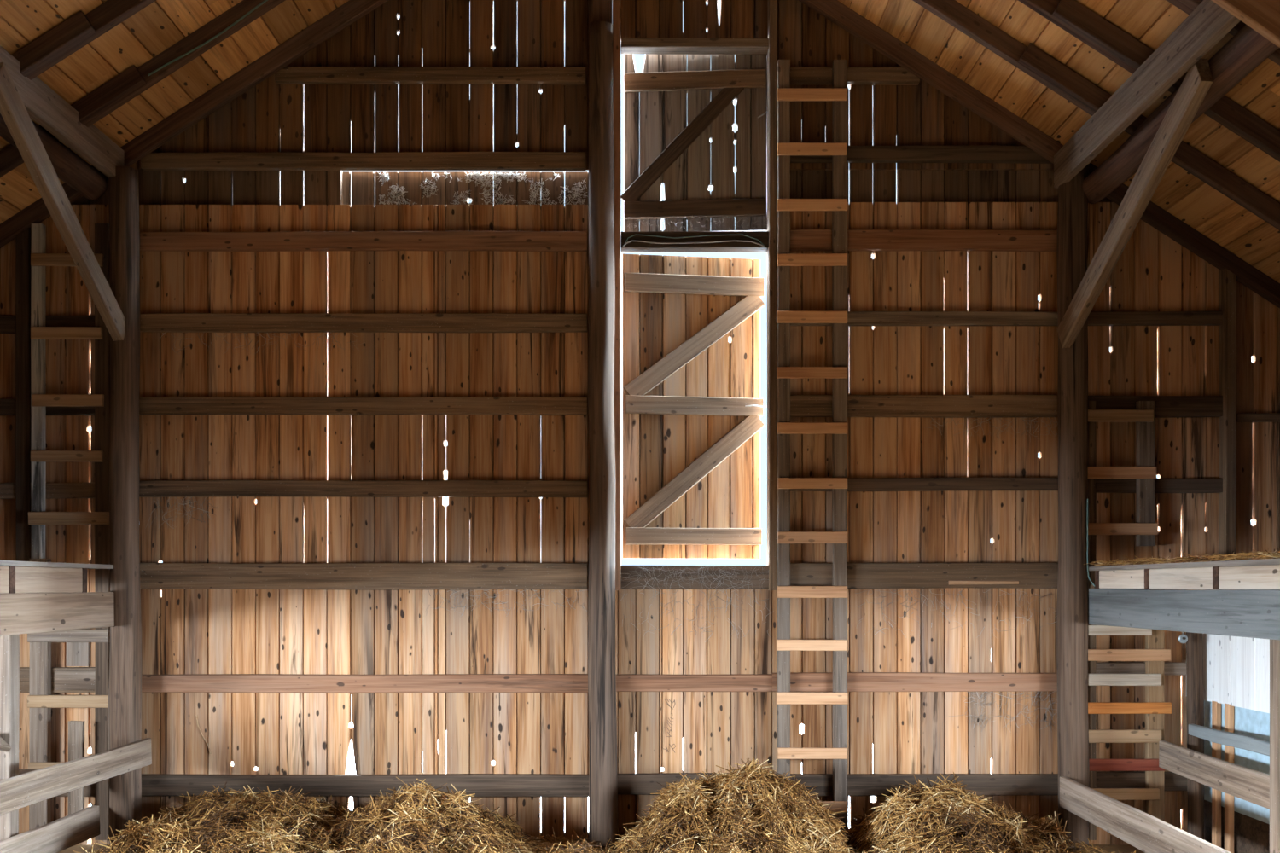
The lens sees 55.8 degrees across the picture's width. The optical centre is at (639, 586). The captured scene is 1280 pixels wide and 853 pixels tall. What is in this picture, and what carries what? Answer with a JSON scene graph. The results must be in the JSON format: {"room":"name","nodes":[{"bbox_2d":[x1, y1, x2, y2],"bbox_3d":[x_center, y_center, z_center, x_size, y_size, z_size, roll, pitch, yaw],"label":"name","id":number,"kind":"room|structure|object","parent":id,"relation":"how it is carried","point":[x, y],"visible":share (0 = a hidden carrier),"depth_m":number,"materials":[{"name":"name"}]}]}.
{"room":"farm building","nodes":[
{"label":"farm building","id":0,"kind":"room"},
{"bbox_2d":[0,0,349,223],"bbox_3d":[-2.494,-2.718,1.830,4.493,2.890,10.259,0,0,0],"label":"ceiling","id":1,"kind":"structure","parent":0,"point":[160,25],"depth_m":6.15,"materials":[{"name":"wood"}]},
{"bbox_2d":[0,165,108,248],"bbox_3d":[-3.705,-1.865,6.745,1.460,0.981,0.051,0,0,0],"label":"rafter tail","id":2,"kind":"object","parent":1,"relation":"attached to","point":[37,212],"visible":0.4,"depth_m":6.72,"materials":[{"name":"brown wood"}]},
{"bbox_2d":[121,0,388,166],"bbox_3d":[-1.637,-3.189,6.745,2.734,1.800,0.051,0,0,0],"label":"rafter","id":3,"kind":"object","parent":1,"relation":"attached to","point":[352,11],"visible":0.9,"depth_m":6.72,"materials":[{"name":"brown wood"}]},
{"bbox_2d":[57,838,1145,852],"bbox_3d":[-0.225,1.505,1.900,8.450,0.100,10.200,0,0,0],"label":"floor","id":4,"kind":"structure","parent":0,"point":[1122,848],"depth_m":6.70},
{"bbox_2d":[0,634,19,841],"bbox_3d":[-3.040,0.746,5.760,0.125,1.418,0.093,0,0,0],"label":"post","id":5,"kind":"object","parent":4,"relation":"on","point":[9,645],"visible":0.66,"depth_m":5.72,"materials":[{"name":"wood"}]},
{"bbox_3d":[-2.980,0.987,5.061,0.029,0.117,2.946,0,0,0],"label":"board","id":6,"kind":"object","parent":5,"relation":"attached to","visible":0},
{"bbox_2d":[67,721,84,815],"bbox_3d":[-3.085,1.020,6.616,0.082,0.566,0.031,0,0,0],"label":"loose slat","id":7,"kind":"object","parent":6,"relation":"attached to","point":[76,729],"visible":0.64,"depth_m":6.60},
{"bbox_2d":[108,166,141,843],"bbox_3d":[-2.817,-0.406,6.623,0.164,3.738,0.166,0,0,0],"label":"log post","id":8,"kind":"object","parent":4,"relation":"on","point":[125,685],"visible":0.9,"depth_m":6.56,"materials":[{"name":"wood"}]},
{"bbox_2d":[0,805,100,852],"bbox_3d":[-2.930,1.251,5.051,0.042,0.165,2.937,0,0,0],"label":"board","id":9,"kind":"object","parent":8,"relation":"attached to","point":[71,830],"visible":1,"depth_m":6.06,"materials":[{"name":"wood"}]},
{"bbox_2d":[0,112,107,200],"bbox_3d":[-2.989,-2.191,3.550,0.177,0.174,6.100,0,0,0],"label":"log","id":10,"kind":"object","parent":8,"relation":"attached to","point":[69,167],"visible":0.59,"depth_m":6.23,"materials":[{"name":"brown wood"}]},
{"bbox_2d":[11,11,95,76],"bbox_3d":[-3.474,-2.005,5.567,1.920,1.273,0.051,0,0,0],"label":"rafter","id":11,"kind":"object","parent":10,"relation":"on","point":[78,27],"visible":0.86,"depth_m":5.54,"materials":[{"name":"brown wood"}]},
{"bbox_2d":[0,64,146,177],"bbox_3d":[-3.475,-2.004,6.147,1.920,1.277,0.050,0,0,0],"label":"rafter","id":12,"kind":"object","parent":10,"relation":"on","point":[130,80],"visible":0.67,"depth_m":6.12,"materials":[{"name":"brown wood"}]},
{"bbox_2d":[26,0,156,80],"bbox_3d":[-1.637,-3.189,5.620,2.736,1.799,0.050,0,0,0],"label":"rafter","id":13,"kind":"object","parent":10,"relation":"on","point":[110,14],"visible":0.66,"depth_m":5.60,"materials":[{"name":"brown wood"}]},
{"bbox_2d":[84,0,285,127],"bbox_3d":[-1.638,-3.189,6.200,2.737,1.801,0.052,0,0,0],"label":"rafter","id":14,"kind":"object","parent":10,"relation":"on","point":[213,27],"visible":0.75,"depth_m":6.17,"materials":[{"name":"brown wood"}]},
{"bbox_2d":[147,0,267,75],"bbox_3d":[-1.435,-3.294,6.170,2.155,1.382,0.010,0,0,0],"label":"cable","id":15,"kind":"object","parent":14,"relation":"attached to","point":[264,1],"visible":1,"depth_m":6.17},
{"bbox_2d":[0,592,114,635],"bbox_3d":[-2.880,0.128,3.875,0.062,0.190,5.350,0,0,0],"label":"beam","id":16,"kind":"structure","parent":8,"relation":"attached to","point":[20,613],"depth_m":5.87,"materials":[{"name":"wood"}]},
{"bbox_2d":[0,565,9,593],"bbox_3d":[-2.872,-0.029,5.150,0.030,0.126,0.648,0,0,0],"label":"board","id":17,"kind":"object","parent":16,"relation":"on","point":[4,570],"visible":1,"depth_m":5.44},
{"bbox_2d":[15,566,82,593],"bbox_3d":[-2.872,-0.029,5.860,0.030,0.126,0.668,0,0,0],"label":"board","id":18,"kind":"object","parent":16,"relation":"on","point":[28,579],"visible":0.93,"depth_m":5.84,"materials":[{"name":"wood"}]},
{"bbox_2d":[81,568,87,593],"bbox_3d":[-3.547,-0.029,6.220,1.386,0.128,0.048,0,0,0],"label":"joist","id":19,"kind":"object","parent":16,"relation":"on","point":[84,570],"visible":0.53,"depth_m":6.22,"materials":[{"name":"brown wood"}]},
{"bbox_2d":[0,560,113,569],"bbox_3d":[-3.546,-0.104,3.875,1.389,0.022,5.350,0,0,0],"label":"deck","id":20,"kind":"object","parent":19,"relation":"on","point":[15,563],"visible":0.68,"depth_m":5.88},
{"bbox_2d":[0,45,124,178],"bbox_3d":[-2.865,-2.313,3.580,0.054,0.188,6.160,0,0,0],"label":"beam","id":21,"kind":"structure","parent":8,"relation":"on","point":[46,107],"depth_m":5.96,"materials":[{"name":"wood"}]},
{"bbox_2d":[0,62,125,341],"bbox_3d":[-2.820,-1.813,5.923,0.058,0.979,1.357,0,0,0],"label":"knee brace","id":22,"kind":"object","parent":8,"relation":"attached to","point":[13,110],"visible":1,"depth_m":5.81,"materials":[{"name":"brown wood"}]},
{"bbox_2d":[0,738,151,815],"bbox_3d":[-2.670,0.884,5.049,0.037,0.144,2.920,0,0,1],"label":"board","id":23,"kind":"object","parent":8,"relation":"attached to","point":[19,792],"visible":1,"depth_m":5.61,"materials":[{"name":"wood"}]},
{"bbox_2d":[72,778,544,852],"bbox_3d":[-1.725,1.236,5.838,2.550,0.478,1.885,0,0,0],"label":"mound","id":24,"kind":"object","parent":4,"relation":"on","point":[240,823],"visible":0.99,"depth_m":6.05,"materials":[{"name":"plant"}]},
{"bbox_2d":[587,20,618,850],"bbox_3d":[-0.207,-0.812,6.691,0.170,4.581,0.158,0,0,0],"label":"log post","id":25,"kind":"object","parent":4,"relation":"on","point":[602,682],"visible":1,"depth_m":6.63,"materials":[{"name":"wood"}]},
{"bbox_2d":[592,0,612,23],"bbox_3d":[-0.212,-3.511,6.771,0.112,0.805,0.051,0,0,0],"label":"post","id":26,"kind":"object","parent":25,"relation":"on","point":[602,9],"visible":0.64,"depth_m":6.75,"materials":[{"name":"brown wood"}]},
{"bbox_2d":[88,828,1135,852],"bbox_3d":[-0.181,1.304,5.788,5.255,0.329,1.996,0,0,0],"label":"hay","id":27,"kind":"object","parent":4,"relation":"on","point":[563,846],"visible":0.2,"depth_m":5.83,"materials":[{"name":"plant"}]},
{"bbox_2d":[599,757,856,852],"bbox_3d":[0.475,1.177,6.136,1.550,0.596,1.287,0,0,0],"label":"heap","id":28,"kind":"object","parent":4,"relation":"on","point":[757,806],"visible":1,"depth_m":6.14,"materials":[{"name":"plant"}]},
{"bbox_2d":[842,772,1083,852],"bbox_3d":[1.760,1.231,5.985,1.480,0.488,1.590,0,0,0],"label":"mound","id":29,"kind":"object","parent":4,"relation":"on","point":[949,819],"visible":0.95,"depth_m":6.17,"materials":[{"name":"plant"}]},
{"bbox_2d":[1056,163,1089,846],"bbox_3d":[2.370,-0.416,6.621,0.166,3.757,0.168,0,0,0],"label":"log post","id":30,"kind":"object","parent":4,"relation":"on","point":[1072,606],"visible":0.88,"depth_m":6.55,"materials":[{"name":"wood"}]},
{"bbox_2d":[1057,58,1213,348],"bbox_3d":[2.331,-1.755,5.815,0.060,0.940,1.572,0,0,-2],"label":"knee brace","id":31,"kind":"object","parent":30,"relation":"attached to","point":[1198,80],"visible":0.99,"depth_m":5.63,"materials":[{"name":"brown wood"}]},
{"bbox_2d":[1059,776,1231,852],"bbox_3d":[2.300,1.124,4.890,0.038,0.171,3.380,0,0,0],"label":"rail","id":32,"kind":"object","parent":30,"relation":"attached to","point":[1141,830],"visible":1,"depth_m":5.67,"materials":[{"name":"wood"}]},
{"bbox_2d":[1053,0,1240,188],"bbox_3d":[2.305,-2.283,3.580,0.053,0.191,6.160,0,0,0],"label":"wooden beam","id":33,"kind":"structure","parent":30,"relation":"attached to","point":[1209,22],"depth_m":5.45,"materials":[{"name":"wood"}]},
{"bbox_2d":[1082,24,1279,203],"bbox_3d":[2.478,-2.175,3.550,0.177,0.179,6.100,0,0,0],"label":"wooden beam","id":34,"kind":"structure","parent":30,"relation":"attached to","point":[1248,49],"depth_m":5.44,"materials":[{"name":"brown wood"}]},
{"bbox_2d":[1018,42,1279,230],"bbox_3d":[2.906,-2.037,6.048,2.021,1.344,0.052,0,0,0],"label":"rafter tail","id":35,"kind":"object","parent":34,"relation":"on","point":[1033,59],"visible":0.8,"depth_m":6.03,"materials":[{"name":"brown wood"}]},
{"bbox_2d":[1051,0,1279,162],"bbox_3d":[2.904,-2.037,5.547,2.021,1.340,0.050,0,0,0],"label":"rafter tail","id":36,"kind":"object","parent":34,"relation":"on","point":[1079,18],"visible":0.67,"depth_m":5.52,"materials":[{"name":"brown wood"}]},
{"bbox_2d":[1177,0,1279,65],"bbox_3d":[2.905,-2.037,4.968,2.022,1.343,0.050,0,0,0],"label":"rafter tail","id":37,"kind":"object","parent":34,"relation":"on","point":[1275,56],"visible":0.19,"depth_m":4.96,"materials":[{"name":"brown wood"}]},
{"bbox_2d":[1211,0,1279,47],"bbox_3d":[2.215,-2.067,4.301,0.577,0.471,0.040,0,0,0],"label":"plank","id":38,"kind":"object","parent":34,"relation":"attached to","point":[1263,16],"visible":1,"depth_m":4.28,"materials":[{"name":"wood"}]},
{"bbox_2d":[1088,558,1279,570],"bbox_3d":[3.113,-0.094,3.930,1.352,0.022,5.460,0,0,0],"label":"deck","id":39,"kind":"object","parent":30,"relation":"attached to","point":[1265,561],"visible":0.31,"depth_m":5.34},
{"bbox_2d":[1084,548,1279,566],"bbox_3d":[2.462,-0.130,5.402,0.224,0.049,2.270,0,0,0],"label":"straw","id":40,"kind":"object","parent":39,"relation":"on","point":[1275,555],"visible":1,"depth_m":5.35,"materials":[{"name":"plant"}]},
{"bbox_2d":[1088,588,1279,640],"bbox_3d":[2.467,0.111,3.930,0.063,0.197,5.460,0,0,0],"label":"beam","id":41,"kind":"structure","parent":30,"relation":"attached to","point":[1252,613],"depth_m":5.33,"materials":[{"name":"wood"}]},
{"bbox_2d":[1099,569,1144,588],"bbox_3d":[2.459,-0.034,6.145,0.030,0.097,0.578,0,0,0],"label":"board","id":42,"kind":"object","parent":41,"relation":"on","point":[1113,578],"visible":0.9,"depth_m":6.12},
{"bbox_2d":[1149,566,1212,589],"bbox_3d":[2.459,-0.034,5.480,0.030,0.098,0.648,0,0,0],"label":"board","id":43,"kind":"object","parent":41,"relation":"on","point":[1187,578],"visible":0.93,"depth_m":5.45,"materials":[{"name":"wood"}]},
{"bbox_2d":[1218,564,1279,589],"bbox_3d":[2.459,-0.034,4.790,0.030,0.097,0.628,0,0,0],"label":"board","id":44,"kind":"object","parent":41,"relation":"on","point":[1263,577],"visible":0.96,"depth_m":4.85,"materials":[{"name":"wood"}]},
{"bbox_2d":[1186,632,1204,840],"bbox_3d":[3.006,0.858,6.548,0.094,1.272,0.092,0,0,0],"label":"post","id":45,"kind":"object","parent":4,"relation":"on","point":[1195,686],"visible":0.71,"depth_m":6.52,"materials":[{"name":"wood"}]},
{"bbox_2d":[1158,740,1269,809],"bbox_3d":[2.859,0.934,5.685,0.032,0.155,1.870,0,1,0],"label":"rail","id":46,"kind":"object","parent":45,"relation":"attached to","point":[1244,783],"visible":0.94,"depth_m":5.96,"materials":[{"name":"wood"}]},
{"bbox_2d":[1188,724,1269,756],"bbox_3d":[2.940,0.761,5.595,0.036,0.072,1.690,0,0,0],"label":"rail","id":47,"kind":"object","parent":45,"relation":"attached to","point":[1246,742],"visible":0.89,"depth_m":5.99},
{"bbox_2d":[1202,634,1269,852],"bbox_3d":[3.088,0.745,6.023,0.064,1.420,1.535,0,0,0],"label":"window","id":48,"kind":"structure","parent":4,"relation":"on","point":[1236,669],"depth_m":6.24,"materials":[{"name":"white wood"}]},
{"bbox_2d":[1269,640,1279,852],"bbox_3d":[2.544,0.708,4.660,0.164,1.500,0.153,0,0,0],"label":"post","id":49,"kind":"object","parent":4,"relation":"on","point":[1274,644],"visible":0.8,"depth_m":4.69,"materials":[{"name":"wood"}]},
{"bbox_2d":[0,0,1279,844],"bbox_3d":[-0.225,-1.312,6.856,8.151,5.735,0.114,0,0,0],"label":"wall","id":50,"kind":"structure","parent":0,"point":[184,631],"depth_m":6.80,"materials":[{"name":"brown wood"}]},
{"bbox_2d":[15,227,31,561],"bbox_3d":[-3.444,-1.075,6.770,0.080,1.894,0.062,0,0,0],"label":"stud","id":51,"kind":"object","parent":50,"relation":"attached to","point":[23,436],"visible":0.8,"depth_m":6.74,"materials":[{"name":"brown wood"}]},
{"bbox_2d":[0,482,94,499],"bbox_3d":[-3.641,-0.534,6.776,1.201,0.090,0.051,0,0,0],"label":"beam","id":52,"kind":"structure","parent":50,"relation":"attached to","point":[53,491],"depth_m":6.75,"materials":[{"name":"brown wood"}]},
{"bbox_2d":[0,315,94,333],"bbox_3d":[-3.598,-1.468,6.776,1.287,0.096,0.051,0,0,0],"label":"beam","id":53,"kind":"structure","parent":50,"relation":"attached to","point":[7,322],"depth_m":6.75,"materials":[{"name":"brown wood"}]},
{"bbox_2d":[0,399,94,415],"bbox_3d":[-3.598,-1.003,6.777,1.287,0.092,0.052,0,0,0],"label":"beam","id":54,"kind":"structure","parent":50,"relation":"attached to","point":[7,406],"depth_m":6.75,"materials":[{"name":"brown wood"}]},
{"bbox_2d":[19,667,95,692],"bbox_3d":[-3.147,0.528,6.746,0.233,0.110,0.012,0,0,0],"label":"board","id":55,"kind":"object","parent":50,"relation":"attached to","point":[64,680],"depth_m":6.74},
{"bbox_2d":[27,223,110,840],"bbox_3d":[-3.162,-0.300,6.714,0.452,3.422,0.075,0,0,0],"label":"ladder","id":56,"kind":"object","parent":50,"relation":"attached to","point":[40,701],"visible":0.75,"depth_m":6.71,"materials":[{"name":"brown wood"}]},
{"bbox_2d":[65,628,89,666],"bbox_3d":[-3.157,0.340,6.791,0.131,0.220,0.020,0,0,0],"label":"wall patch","id":57,"kind":"structure","parent":50,"relation":"attached to","point":[78,654],"depth_m":6.78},
{"bbox_2d":[140,151,585,171],"bbox_3d":[-1.553,-2.390,6.803,2.493,0.094,0.052,0,0,0],"label":"beam","id":58,"kind":"structure","parent":50,"relation":"attached to","point":[565,161],"depth_m":6.78,"materials":[{"name":"brown wood"}]},
{"bbox_2d":[139,396,587,415],"bbox_3d":[-1.554,-1.010,6.776,2.516,0.099,0.052,0,0,0],"label":"beam","id":59,"kind":"structure","parent":50,"relation":"attached to","point":[148,405],"depth_m":6.75,"materials":[{"name":"brown wood"}]},
{"bbox_2d":[139,480,587,497],"bbox_3d":[-1.554,-0.546,6.776,2.516,0.095,0.052,0,0,0],"label":"beam","id":60,"kind":"structure","parent":50,"relation":"attached to","point":[147,488],"depth_m":6.75,"materials":[{"name":"brown wood"}]},
{"bbox_2d":[145,496,215,529],"bbox_3d":[-2.576,-0.413,6.790,0.403,0.182,0.020,0,0,0],"label":"cobweb","id":61,"kind":"object","parent":60,"relation":"attached to","point":[192,506],"visible":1,"depth_m":6.79},
{"bbox_2d":[139,562,587,590],"bbox_3d":[-1.554,-0.055,6.777,2.516,0.153,0.051,0,0,0],"label":"beam","id":62,"kind":"structure","parent":50,"relation":"attached to","point":[462,575],"depth_m":6.75,"materials":[{"name":"brown wood"}]},
{"bbox_2d":[139,231,587,251],"bbox_3d":[-1.554,-1.933,6.777,2.516,0.105,0.052,0,0,0],"label":"beam","id":63,"kind":"structure","parent":50,"relation":"attached to","point":[284,241],"depth_m":6.75,"materials":[{"name":"brown wood"}]},
{"bbox_2d":[139,313,587,332],"bbox_3d":[-1.554,-1.474,6.776,2.516,0.102,0.052,0,0,0],"label":"beam","id":64,"kind":"structure","parent":50,"relation":"attached to","point":[156,322],"depth_m":6.75,"materials":[{"name":"brown wood"}]},
{"bbox_2d":[160,331,363,354],"bbox_3d":[-2.117,-1.370,6.789,1.156,0.139,0.022,0,0,0],"label":"cobweb","id":65,"kind":"object","parent":64,"relation":"attached to","point":[181,332],"visible":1,"depth_m":6.79},
{"bbox_2d":[141,674,587,693],"bbox_3d":[-1.525,0.546,6.777,2.574,0.105,0.051,0,0,0],"label":"beam","id":66,"kind":"structure","parent":50,"relation":"attached to","point":[206,683],"depth_m":6.75,"materials":[{"name":"brown wood"}]},
{"bbox_2d":[141,773,589,797],"bbox_3d":[-1.525,1.118,6.777,2.574,0.124,0.052,0,0,0],"label":"beam","id":67,"kind":"structure","parent":50,"relation":"attached to","point":[483,785],"depth_m":6.75,"materials":[{"name":"brown wood"}]},
{"bbox_2d":[274,66,585,84],"bbox_3d":[-1.177,-2.873,6.803,1.742,0.086,0.053,0,0,0],"label":"beam","id":68,"kind":"structure","parent":50,"relation":"attached to","point":[288,75],"depth_m":6.78,"materials":[{"name":"brown wood"}]},
{"bbox_2d":[377,171,587,204],"bbox_3d":[-0.898,-2.257,6.875,1.202,0.199,0.015,0,0,0],"label":"cobweb","id":69,"kind":"object","parent":50,"relation":"attached to","point":[471,175],"visible":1,"depth_m":6.88},
{"bbox_2d":[621,253,766,558],"bbox_3d":[0.308,-1.020,6.908,0.829,1.727,0.075,0,0,-7],"label":"door","id":70,"kind":"structure","parent":50,"relation":"in","point":[692,406],"depth_m":6.90,"materials":[{"name":"brown wood"}]},
{"bbox_2d":[615,674,772,692],"bbox_3d":[0.305,0.544,6.777,0.934,0.097,0.050,0,0,0],"label":"beam","id":71,"kind":"structure","parent":50,"relation":"attached to","point":[625,683],"depth_m":6.75,"materials":[{"name":"brown wood"}]},
{"bbox_2d":[621,54,767,231],"bbox_3d":[0.303,-2.536,6.877,0.838,1.033,0.076,0,0,6],"label":"door","id":72,"kind":"structure","parent":50,"relation":"in","point":[673,108],"depth_m":6.88,"materials":[{"name":"brown wood"}]},
{"bbox_2d":[620,565,768,589],"bbox_3d":[0.306,-0.049,6.780,0.827,0.135,0.061,0,0,0],"label":"door sill","id":73,"kind":"structure","parent":50,"relation":"attached to","point":[756,582],"depth_m":6.75,"materials":[{"name":"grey wood"}]},
{"bbox_2d":[624,566,768,593],"bbox_3d":[0.301,-0.033,6.737,0.933,0.152,0.021,0,0,0],"label":"cobweb","id":74,"kind":"object","parent":73,"relation":"attached to","point":[638,575],"visible":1,"depth_m":6.74},
{"bbox_2d":[620,37,768,54],"bbox_3d":[0.307,-3.042,6.810,0.828,0.053,0.101,0,0,0],"label":"lintel","id":75,"kind":"object","parent":50,"relation":"attached to","point":[629,45],"visible":1,"depth_m":6.76,"materials":[{"name":"wood"}]},
{"bbox_2d":[622,239,767,249],"bbox_3d":[0.307,-1.909,6.750,0.810,0.049,0.011,0,0,0],"label":"wire","id":76,"kind":"object","parent":50,"relation":"attached to","point":[625,243],"visible":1,"depth_m":6.75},
{"bbox_2d":[612,0,777,590],"bbox_3d":[0.305,-1.692,6.800,0.921,3.432,0.131,0,0,0],"label":"door frame","id":77,"kind":"structure","parent":50,"relation":"attached to","point":[771,4],"depth_m":6.74,"materials":[{"name":"brown wood"}]},
{"bbox_2d":[619,589,773,642],"bbox_3d":[0.315,0.165,6.792,0.876,0.302,0.016,0,0,0],"label":"cobweb","id":78,"kind":"object","parent":50,"relation":"attached to","point":[727,602],"visible":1,"depth_m":6.79},
{"bbox_2d":[617,773,777,795],"bbox_3d":[0.305,1.111,6.776,0.934,0.120,0.050,0,0,0],"label":"beam","id":79,"kind":"structure","parent":50,"relation":"attached to","point":[628,784],"depth_m":6.75,"materials":[{"name":"brown wood"}]},
{"bbox_2d":[776,59,847,837],"bbox_3d":[0.954,-0.755,6.717,0.395,4.331,0.070,0,0,0],"label":"ladder","id":80,"kind":"object","parent":50,"relation":"attached to","point":[837,148],"visible":0.94,"depth_m":6.71,"materials":[{"name":"brown wood"}]},
{"bbox_2d":[790,66,919,85],"bbox_3d":[1.172,-2.872,6.803,0.794,0.086,0.051,0,0,0],"label":"beam","id":81,"kind":"structure","parent":50,"relation":"attached to","point":[799,75],"depth_m":6.78,"materials":[{"name":"brown wood"}]},
{"bbox_2d":[771,672,1057,692],"bbox_3d":[1.544,0.538,6.776,1.611,0.108,0.050,0,0,0],"label":"beam","id":82,"kind":"structure","parent":50,"relation":"attached to","point":[800,682],"depth_m":6.75,"materials":[{"name":"brown wood"}]},
{"bbox_2d":[950,691,1057,730],"bbox_3d":[2.061,0.706,6.789,0.656,0.230,0.022,0,0,0],"label":"cobweb","id":83,"kind":"object","parent":82,"relation":"attached to","point":[1014,718],"visible":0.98,"depth_m":6.79},
{"bbox_2d":[790,145,1053,163],"bbox_3d":[1.567,-2.430,6.803,1.584,0.091,0.053,0,0,0],"label":"beam","id":84,"kind":"structure","parent":50,"relation":"attached to","point":[913,154],"depth_m":6.78,"materials":[{"name":"brown wood"}]},
{"bbox_2d":[790,395,1057,418],"bbox_3d":[1.544,-1.008,6.777,1.611,0.123,0.052,0,0,0],"label":"beam","id":85,"kind":"structure","parent":50,"relation":"attached to","point":[928,406],"depth_m":6.75,"materials":[{"name":"brown wood"}]},
{"bbox_2d":[921,417,1057,442],"bbox_3d":[1.993,-0.881,6.790,0.823,0.157,0.020,0,0,0],"label":"cobweb","id":86,"kind":"object","parent":85,"relation":"attached to","point":[931,417],"visible":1,"depth_m":6.79},
{"bbox_2d":[790,229,1057,251],"bbox_3d":[1.544,-1.937,6.776,1.611,0.114,0.052,0,0,0],"label":"beam","id":87,"kind":"structure","parent":50,"relation":"attached to","point":[800,240],"depth_m":6.75,"materials":[{"name":"brown wood"}]},
{"bbox_2d":[790,563,1058,588],"bbox_3d":[1.544,-0.058,6.776,1.611,0.146,0.052,0,0,0],"label":"beam","id":88,"kind":"structure","parent":50,"relation":"attached to","point":[859,575],"depth_m":6.75,"materials":[{"name":"brown wood"}]},
{"bbox_2d":[948,581,1018,584],"bbox_3d":[1.919,-0.019,6.748,0.390,0.022,0.009,0,0,0],"label":"stick","id":89,"kind":"object","parent":88,"relation":"attached to","point":[950,582],"visible":1,"depth_m":6.74,"materials":[{"name":"brown wood"}]},
{"bbox_2d":[790,773,1058,796],"bbox_3d":[1.544,1.115,6.776,1.611,0.119,0.051,0,0,0],"label":"beam","id":90,"kind":"structure","parent":50,"relation":"attached to","point":[858,784],"depth_m":6.75,"materials":[{"name":"brown wood"}]},
{"bbox_2d":[790,311,1058,325],"bbox_3d":[1.544,-1.499,6.776,1.611,0.075,0.051,0,0,0],"label":"beam","id":91,"kind":"structure","parent":50,"relation":"attached to","point":[854,318],"depth_m":6.75,"materials":[{"name":"wood"}]},
{"bbox_2d":[790,477,1058,491],"bbox_3d":[1.544,-0.570,6.775,1.611,0.076,0.050,0,0,0],"label":"beam","id":92,"kind":"structure","parent":50,"relation":"attached to","point":[853,484],"depth_m":6.75,"materials":[{"name":"brown wood"}]},
{"bbox_2d":[855,588,1055,638],"bbox_3d":[1.837,0.154,6.790,1.258,0.278,0.018,0,0,0],"label":"cobweb","id":93,"kind":"object","parent":50,"relation":"attached to","point":[870,589],"visible":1,"depth_m":6.79},
{"bbox_2d":[1088,401,1171,840],"bbox_3d":[2.702,0.192,6.716,0.472,2.438,0.072,0,0,0],"label":"ladder","id":94,"kind":"object","parent":50,"relation":"attached to","point":[1154,654],"visible":0.83,"depth_m":6.68,"materials":[{"name":"brown wood"}]},
{"bbox_2d":[1096,662,1186,675],"bbox_3d":[2.769,0.464,6.776,0.562,0.071,0.051,0,0,0],"label":"beam","id":95,"kind":"structure","parent":50,"relation":"attached to","point":[1171,668],"depth_m":6.75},
{"bbox_2d":[1096,771,1187,791],"bbox_3d":[2.774,1.097,6.777,0.572,0.108,0.051,0,0,0],"label":"beam","id":96,"kind":"structure","parent":50,"relation":"attached to","point":[1173,782],"depth_m":6.75,"materials":[{"name":"brown wood"}]},
{"bbox_2d":[1088,395,1222,418],"bbox_3d":[2.879,-1.006,6.776,0.782,0.118,0.050,0,0,0],"label":"beam","id":97,"kind":"structure","parent":50,"relation":"attached to","point":[1165,406],"depth_m":6.75,"materials":[{"name":"brown wood"}]},
{"bbox_2d":[1088,311,1222,325],"bbox_3d":[2.879,-1.500,6.776,0.782,0.075,0.050,0,0,0],"label":"beam","id":98,"kind":"structure","parent":50,"relation":"attached to","point":[1095,318],"depth_m":6.75,"materials":[{"name":"brown wood"}]},
{"bbox_2d":[1096,478,1222,493],"bbox_3d":[2.879,-0.562,6.776,0.782,0.081,0.052,0,0,0],"label":"beam","id":99,"kind":"structure","parent":50,"relation":"attached to","point":[1103,485],"depth_m":6.75,"materials":[{"name":"brown wood"}]},
{"bbox_2d":[1218,248,1236,561],"bbox_3d":[3.285,-1.010,6.760,0.064,1.765,0.083,0,0,0],"label":"stud","id":100,"kind":"object","parent":50,"relation":"attached to","point":[1227,295],"visible":0.91,"depth_m":6.72,"materials":[{"name":"brown wood"}]},
{"bbox_2d":[1236,413,1279,422],"bbox_3d":[3.646,-0.945,6.776,0.620,0.046,0.051,0,0,0],"label":"beam","id":101,"kind":"structure","parent":50,"relation":"attached to","point":[1244,417],"depth_m":6.75,"materials":[{"name":"brown wood"}]},
{"bbox_2d":[837,0,1279,283],"bbox_3d":[2.054,-2.667,1.830,4.653,2.993,10.259,0,0,0],"label":"ceiling","id":102,"kind":"structure","parent":0,"point":[1179,193],"depth_m":6.32,"materials":[{"name":"wood"}]},
{"bbox_2d":[798,0,1063,163],"bbox_3d":[1.117,-3.188,6.746,2.736,1.800,0.050,0,0,0],"label":"rafter","id":103,"kind":"object","parent":102,"relation":"attached to","point":[836,12],"visible":0.88,"depth_m":6.72,"materials":[{"name":"brown wood"}]},
{"bbox_2d":[912,0,1122,133],"bbox_3d":[1.117,-3.187,6.100,2.735,1.798,0.052,0,0,0],"label":"rafter","id":104,"kind":"object","parent":102,"relation":"attached to","point":[952,12],"visible":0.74,"depth_m":6.08,"materials":[{"name":"brown wood"}]},
{"bbox_2d":[1018,0,1135,73],"bbox_3d":[1.117,-3.188,5.601,2.736,1.798,0.050,0,0,0],"label":"rafter","id":105,"kind":"object","parent":102,"relation":"attached to","point":[1045,8],"visible":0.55,"depth_m":5.59,"materials":[{"name":"brown wood"}]},
{"bbox_2d":[1088,162,1279,308],"bbox_3d":[3.185,-1.865,6.745,1.462,0.983,0.050,0,0,0],"label":"rafter","id":106,"kind":"object","parent":102,"relation":"attached to","point":[1171,226],"visible":0.66,"depth_m":6.72,"materials":[{"name":"brown wood"}]},
{"label":"outside","id":107,"kind":"structure","parent":0,"visible":0},
{"bbox_2d":[89,657,991,832],"bbox_3d":[0.000,1.805,15.000,80.000,0.100,90.000,0,0,0],"label":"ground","id":108,"kind":"structure","parent":107,"point":[351,768],"depth_m":11.64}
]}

